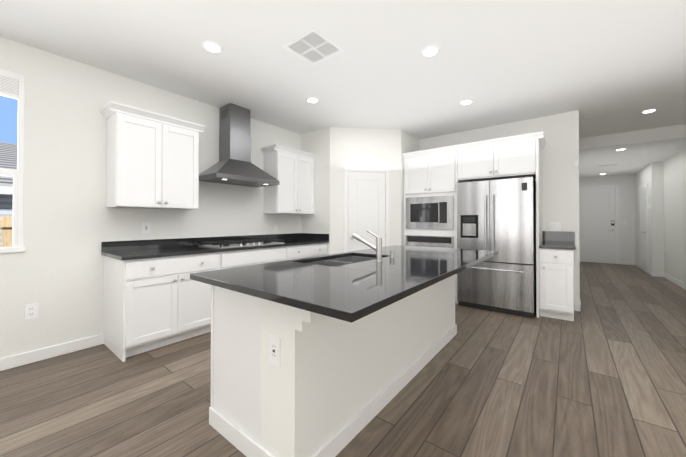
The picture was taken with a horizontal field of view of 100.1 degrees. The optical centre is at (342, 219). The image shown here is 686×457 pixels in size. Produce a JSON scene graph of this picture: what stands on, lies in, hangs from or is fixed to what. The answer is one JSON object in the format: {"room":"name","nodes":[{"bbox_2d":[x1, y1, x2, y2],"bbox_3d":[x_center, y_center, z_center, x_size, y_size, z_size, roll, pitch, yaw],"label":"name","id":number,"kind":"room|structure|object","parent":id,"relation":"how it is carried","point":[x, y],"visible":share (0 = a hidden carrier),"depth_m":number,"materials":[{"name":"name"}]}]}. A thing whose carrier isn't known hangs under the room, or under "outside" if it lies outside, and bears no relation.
{"room":"kitchen","nodes":[
{"label":"kitchen","id":0,"kind":"room"},
{"bbox_2d":[0,252,22,357],"bbox_3d":[-3.040,0.748,2.099,0.120,0.955,0.930,0,-1,38],"label":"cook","id":1,"kind":"object","parent":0,"point":[11,297],"visible":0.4,"depth_m":2.38,"materials":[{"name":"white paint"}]},
{"bbox_2d":[0,69,24,252],"bbox_3d":[-3.011,-0.477,2.085,0.092,1.495,0.950,0,-1,38],"label":"window unit","id":2,"kind":"structure","parent":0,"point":[11,84],"depth_m":2.41,"materials":[{"name":"white plastic"}]},
{"bbox_2d":[0,74,18,98],"bbox_3d":[-2.996,-1.099,2.077,0.036,0.169,0.862,0,-1,38],"label":"window blind","id":3,"kind":"object","parent":2,"relation":"attached to","point":[9,83],"depth_m":2.37,"materials":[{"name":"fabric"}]},
{"bbox_2d":[0,37,24,74],"bbox_3d":[-3.040,-1.357,2.113,0.120,0.265,0.930,0,-1,38],"label":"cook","id":4,"kind":"object","parent":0,"point":[12,55],"visible":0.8,"depth_m":2.39,"materials":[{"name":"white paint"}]},
{"bbox_2d":[22,45,300,352],"bbox_3d":[-1.726,-0.120,3.782,0.120,2.715,3.330,0,-1,38],"label":"wall","id":5,"kind":"structure","parent":0,"point":[71,221],"depth_m":2.74,"materials":[{"name":"white paint"}]},
{"bbox_2d":[25,303,37,319],"bbox_3d":[-2.672,0.788,2.464,0.007,0.125,0.078,0,-1,38],"label":"outlet","id":6,"kind":"object","parent":5,"relation":"attached to","point":[31,311],"visible":1,"depth_m":2.46,"materials":[{"name":"white plastic"}]},
{"bbox_2d":[0,334,103,370],"bbox_3d":[-3.684,1.169,1.164,0.013,0.100,4.268,0,-1,38],"label":"baseboard","id":7,"kind":"structure","parent":5,"relation":"attached to","point":[17,360],"depth_m":2.54,"materials":[{"name":"white paint"}]},
{"bbox_2d":[142,222,149,233],"bbox_3d":[-2.147,0.093,3.138,0.008,0.125,0.078,0,-1,38],"label":"outlet","id":8,"kind":"object","parent":5,"relation":"attached to","point":[145,227],"visible":1,"depth_m":3.13,"materials":[{"name":"white plastic"}]},
{"bbox_2d":[100,101,204,209],"bbox_3d":[-1.986,-0.597,3.061,0.361,0.958,0.864,0,-1,38],"label":"upper cabinet","id":9,"kind":"object","parent":5,"relation":"attached to","point":[152,160],"visible":1,"depth_m":2.89,"materials":[{"name":"white paint"}]},
{"bbox_2d":[199,103,278,186],"bbox_3d":[-1.348,-0.975,3.764,0.502,1.002,0.900,0,-1,38],"label":"range hood","id":10,"kind":"object","parent":5,"relation":"attached to","point":[234,165],"visible":0.98,"depth_m":3.71,"materials":[{"name":"silver metal"}]},
{"bbox_2d":[261,144,315,213],"bbox_3d":[-0.839,-0.579,4.526,0.361,0.983,0.825,0,-1,38],"label":"upper cabinet","id":11,"kind":"object","parent":5,"relation":"attached to","point":[291,170],"visible":1,"depth_m":4.34,"materials":[{"name":"white paint"}]},
{"bbox_2d":[301,127,329,254],"bbox_3d":[-0.430,-0.113,4.805,0.660,2.715,0.120,0,-1,38],"label":"wall","id":12,"kind":"structure","parent":0,"point":[317,142],"depth_m":4.69,"materials":[{"name":"white paint"}]},
{"bbox_2d":[0,262,685,456],"bbox_3d":[2.183,1.264,3.193,6.990,0.060,14.940,0,-1,38],"label":"floor","id":13,"kind":"structure","parent":0,"point":[603,374],"depth_m":2.01,"materials":[{"name":"brown wood"}]},
{"bbox_2d":[101,233,328,361],"bbox_3d":[-1.297,0.732,3.690,0.660,1.010,2.693,0,-1,38],"label":"base cabinet","id":14,"kind":"object","parent":13,"relation":"on","point":[155,296],"visible":0.62,"depth_m":2.82,"materials":[{"name":"white paint"}]},
{"bbox_2d":[101,233,328,260],"bbox_3d":[-1.302,0.293,3.697,0.647,0.132,2.693,0,-1,38],"label":"countertop","id":15,"kind":"structure","parent":14,"relation":"on","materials":[{"name":"black stone"}]},
{"bbox_2d":[199,238,283,247],"bbox_3d":[-1.275,0.301,3.698,0.510,0.052,0.910,0,-1,38],"label":"cooktop","id":16,"kind":"object","parent":14,"relation":"in","point":[244,242],"depth_m":3.55,"materials":[{"name":"silver metal"}]},
{"bbox_2d":[209,254,462,456],"bbox_3d":[0.246,0.789,2.383,0.832,0.877,2.335,0,-1,38],"label":"kitchen island","id":17,"kind":"object","parent":13,"relation":"on","point":[330,355],"depth_m":1.54,"materials":[{"name":"white paint"}]},
{"bbox_2d":[269,335,280,366],"bbox_3d":[-0.324,0.621,1.358,0.080,0.130,0.008,0,-1,38],"label":"outlet plate","id":18,"kind":"object","parent":17,"relation":"attached to","point":[274,340],"depth_m":1.35,"materials":[{"name":"white plastic"}]},
{"bbox_2d":[190,246,497,325],"bbox_3d":[0.344,0.333,2.287,1.160,0.032,2.504,0,-1,38],"label":"island countertop","id":19,"kind":"structure","parent":17,"relation":"on","point":[354,291],"depth_m":1.52,"materials":[{"name":"black stone"}]},
{"bbox_2d":[308,256,375,266],"bbox_3d":[0.019,0.461,2.341,0.430,0.221,0.780,0,-1,38],"label":"sink","id":20,"kind":"object","parent":19,"relation":"in","point":[334,261],"depth_m":2.53,"materials":[{"name":"silver metal"}]},
{"bbox_2d":[352,230,385,261],"bbox_3d":[0.187,0.198,2.232,0.273,0.236,0.060,0,-1,38],"label":"faucet","id":21,"kind":"object","parent":19,"relation":"on","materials":[{"name":"silver metal"}]},
{"bbox_2d":[403,144,458,304],"bbox_3d":[1.536,0.078,4.738,0.865,2.332,0.678,0,-1,38],"label":"tall cabinet","id":22,"kind":"object","parent":13,"relation":"on","point":[431,176],"depth_m":4.46,"materials":[{"name":"white paint"}]},
{"bbox_2d":[406,235,453,248],"bbox_3d":[1.317,0.630,4.474,0.770,0.745,0.097,0,-1,38],"label":"oven","id":23,"kind":"object","parent":22,"relation":"in","point":[437,241],"depth_m":4.46,"materials":[{"name":"silver metal"}]},
{"bbox_2d":[406,195,453,229],"bbox_3d":[1.337,-0.102,4.504,0.770,0.510,0.033,0,-1,38],"label":"microwave","id":24,"kind":"object","parent":22,"relation":"in","point":[423,212],"depth_m":4.48,"materials":[{"name":"silver metal"}]},
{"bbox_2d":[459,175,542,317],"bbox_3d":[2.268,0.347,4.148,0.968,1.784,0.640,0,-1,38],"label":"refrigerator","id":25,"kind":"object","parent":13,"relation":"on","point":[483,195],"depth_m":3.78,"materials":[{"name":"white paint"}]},
{"bbox_2d":[457,176,535,317],"bbox_3d":[2.203,0.347,4.107,0.916,1.785,0.786,0,-1,38],"label":"fridge","id":26,"kind":"object","parent":25,"relation":"in","point":[498,214],"depth_m":3.79,"materials":[{"name":"silver metal"}]},
{"bbox_2d":[539,247,573,320],"bbox_3d":[2.798,0.799,3.761,0.341,0.875,0.650,0,-1,38],"label":"base cabinet","id":27,"kind":"object","parent":13,"relation":"on","point":[556,268],"depth_m":3.52,"materials":[{"name":"white paint"}]},
{"bbox_2d":[539,243,574,250],"bbox_3d":[2.801,0.344,3.752,0.361,0.032,0.664,0,-1,38],"label":"countertop","id":28,"kind":"structure","parent":27,"relation":"on","point":[558,246],"depth_m":3.58,"materials":[{"name":"black stone"}]},
{"bbox_2d":[0,0,685,139],"bbox_3d":[0.768,-1.544,1.406,6.990,0.100,10.350,0,-1,38],"label":"ceiling","id":29,"kind":"structure","parent":0,"point":[605,67],"depth_m":2.62,"materials":[{"name":"white paint"}]},
{"bbox_2d":[202,40,222,52],"bbox_3d":[-1.121,-1.480,2.472,0.172,0.013,0.172,0,-1,38],"label":"recessed light","id":30,"kind":"object","parent":29,"relation":"in","point":[212,46],"visible":0.98,"depth_m":2.45,"materials":[{"name":"white paint"}]},
{"bbox_2d":[306,97,318,102],"bbox_3d":[-0.376,-1.472,3.553,0.172,0.013,0.172,0,-1,38],"label":"recessed light","id":31,"kind":"object","parent":29,"relation":"in","point":[312,99],"visible":1,"depth_m":3.52,"materials":[{"name":"white paint"}]},
{"bbox_2d":[283,28,343,64],"bbox_3d":[-0.254,-1.483,2.492,0.370,0.006,0.370,0,-1,38],"label":"ceiling vent","id":32,"kind":"object","parent":29,"relation":"in","point":[313,46],"visible":1,"depth_m":2.48,"materials":[{"name":"white metal"}]},
{"bbox_2d":[420,45,439,55],"bbox_3d":[0.767,-1.479,2.531,0.172,0.013,0.172,0,-1,38],"label":"recessed light","id":33,"kind":"object","parent":29,"relation":"in","point":[430,50],"visible":1,"depth_m":2.51,"materials":[{"name":"white paint"}]},
{"bbox_2d":[459,99,473,104],"bbox_3d":[1.547,-1.472,3.609,0.172,0.013,0.172,0,-1,38],"label":"recessed light","id":34,"kind":"object","parent":29,"relation":"in","point":[465,101],"visible":0.96,"depth_m":3.58,"materials":[{"name":"white paint"}]},
{"bbox_2d":[640,108,657,112],"bbox_3d":[4.148,-1.470,3.896,0.172,0.013,0.172,0,-1,38],"label":"recessed light","id":35,"kind":"object","parent":29,"relation":"in","point":[649,110],"visible":0.96,"depth_m":3.87,"materials":[{"name":"white paint"}]},
{"bbox_2d":[330,127,400,253],"bbox_3d":[0.365,-0.114,4.684,1.167,2.715,0.120,0,0,-7],"label":"wall","id":36,"kind":"structure","parent":0,"point":[350,147],"depth_m":4.62,"materials":[{"name":"white paint"}]},
{"bbox_2d":[344,168,388,251],"bbox_3d":[0.383,0.210,4.615,0.737,2.066,0.016,0,0,-7],"label":"door frame","id":37,"kind":"structure","parent":36,"relation":"attached to","point":[347,170],"depth_m":4.60,"materials":[{"name":"white paint"}]},
{"bbox_2d":[348,172,385,251],"bbox_3d":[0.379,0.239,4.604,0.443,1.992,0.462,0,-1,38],"label":"pantry door","id":38,"kind":"structure","parent":36,"relation":"in","point":[366,201],"depth_m":4.61,"materials":[{"name":"white paint"}]},
{"bbox_2d":[401,130,418,245],"bbox_3d":[1.167,-0.111,5.069,0.120,2.715,0.855,0,-1,38],"label":"wall","id":39,"kind":"structure","parent":0,"point":[409,143],"depth_m":4.76,"materials":[{"name":"white paint"}]},
{"bbox_2d":[419,110,579,310],"bbox_3d":[2.333,-0.114,4.622,2.265,2.715,0.120,0,-1,38],"label":"wall","id":40,"kind":"structure","parent":0,"point":[560,179],"depth_m":4.04,"materials":[{"name":"white paint"}]},
{"bbox_2d":[459,132,541,178],"bbox_3d":[2.263,-0.833,4.192,0.960,0.518,0.650,0,-1,38],"label":"upper cabinet","id":41,"kind":"object","parent":40,"relation":"attached to","point":[499,158],"depth_m":3.89,"materials":[{"name":"white paint"}]},
{"bbox_2d":[550,222,560,230],"bbox_3d":[2.980,0.099,4.032,0.120,0.120,0.008,0,-1,38],"label":"outlet","id":42,"kind":"object","parent":40,"relation":"attached to","point":[555,226],"visible":1,"depth_m":4.03,"materials":[{"name":"white plastic"}]},
{"bbox_2d":[543,231,574,242],"bbox_3d":[3.000,0.250,4.006,0.361,0.160,0.020,0,-1,38],"label":"backsplash","id":43,"kind":"structure","parent":40,"relation":"attached to","point":[548,236],"depth_m":4.00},
{"bbox_2d":[579,174,635,263],"bbox_3d":[7.693,-0.089,8.300,1.880,2.715,0.120,0,-1,38],"label":"wall","id":44,"kind":"structure","parent":0,"point":[626,183],"depth_m":8.06,"materials":[{"name":"white paint"}]},
{"bbox_2d":[579,188,615,263],"bbox_3d":[7.397,0.180,8.406,0.840,2.162,0.071,0,-1,38],"label":"front door","id":45,"kind":"structure","parent":44,"relation":"in","point":[597,235],"depth_m":8.40,"materials":[{"name":"white paint"}]},
{"bbox_2d":[579,185,619,263],"bbox_3d":[7.418,0.144,8.426,0.992,2.251,0.016,0,-1,38],"label":"door frame","id":46,"kind":"structure","parent":44,"relation":"attached to","point":[617,220],"depth_m":8.14,"materials":[{"name":"white paint"}]},
{"bbox_2d":[620,261,634,264],"bbox_3d":[7.907,1.217,8.038,0.330,0.100,0.013,0,-1,38],"label":"baseboard","id":47,"kind":"structure","parent":44,"relation":"attached to","point":[621,262],"depth_m":8.01,"materials":[{"name":"white paint"}]},
{"bbox_2d":[579,124,685,177],"bbox_3d":[6.315,-1.406,6.549,1.880,0.305,4.590,0,-1,38],"label":"ceiling soffit","id":48,"kind":"structure","parent":0,"point":[645,148],"depth_m":5.27,"materials":[{"name":"white paint"}]},
{"bbox_2d":[635,162,663,272],"bbox_3d":[7.567,-0.098,7.052,0.300,2.715,2.000,0,-1,38],"label":"wall","id":49,"kind":"structure","parent":0,"point":[651,175],"depth_m":6.34,"materials":[{"name":"white paint"}]},
{"bbox_2d":[639,187,646,272],"bbox_3d":[7.330,0.241,7.051,0.071,2.022,0.810,0,-1,38],"label":"hall door","id":50,"kind":"structure","parent":49,"relation":"in","point":[643,231],"depth_m":6.99,"materials":[{"name":"white paint"}]},
{"bbox_2d":[639,183,648,273],"bbox_3d":[7.349,0.204,7.030,0.016,2.111,0.962,0,-1,38],"label":"door frame","id":51,"kind":"structure","parent":49,"relation":"attached to","point":[644,185],"depth_m":6.70,"materials":[{"name":"white paint"}]},
{"bbox_2d":[663,148,685,283],"bbox_3d":[6.260,-0.110,5.237,0.120,2.715,2.470,0,-1,38],"label":"wall","id":52,"kind":"structure","parent":0,"point":[674,166],"depth_m":5.57,"materials":[{"name":"white paint"}]},
{"bbox_2d":[663,273,685,289],"bbox_3d":[6.207,1.198,5.269,0.013,0.100,2.470,0,-1,38],"label":"baseboard","id":53,"kind":"structure","parent":52,"relation":"attached to","point":[670,278],"depth_m":5.54,"materials":[{"name":"white paint"}]},
{"label":"outside","id":54,"kind":"structure","parent":0,"visible":0},
{"bbox_3d":[-10.083,1.616,7.907,18.120,0.100,24.000,0,-1,38],"label":"ground","id":55,"kind":"structure","parent":54,"visible":0},
{"bbox_2d":[0,216,12,246],"bbox_3d":[-5.795,0.734,2.522,0.060,1.590,8.800,0,-1,38],"label":"fence","id":56,"kind":"object","parent":55,"relation":"on","point":[6,224],"depth_m":3.98,"materials":[{"name":"beige wood"}]},
{"bbox_2d":[0,142,16,246],"bbox_3d":[-11.468,-0.670,7.103,6.350,4.460,15.400,0,-1,38],"label":"house","id":57,"kind":"structure","parent":55,"relation":"on","point":[8,155],"depth_m":6.99,"materials":[{"name":"white"}]}
]}

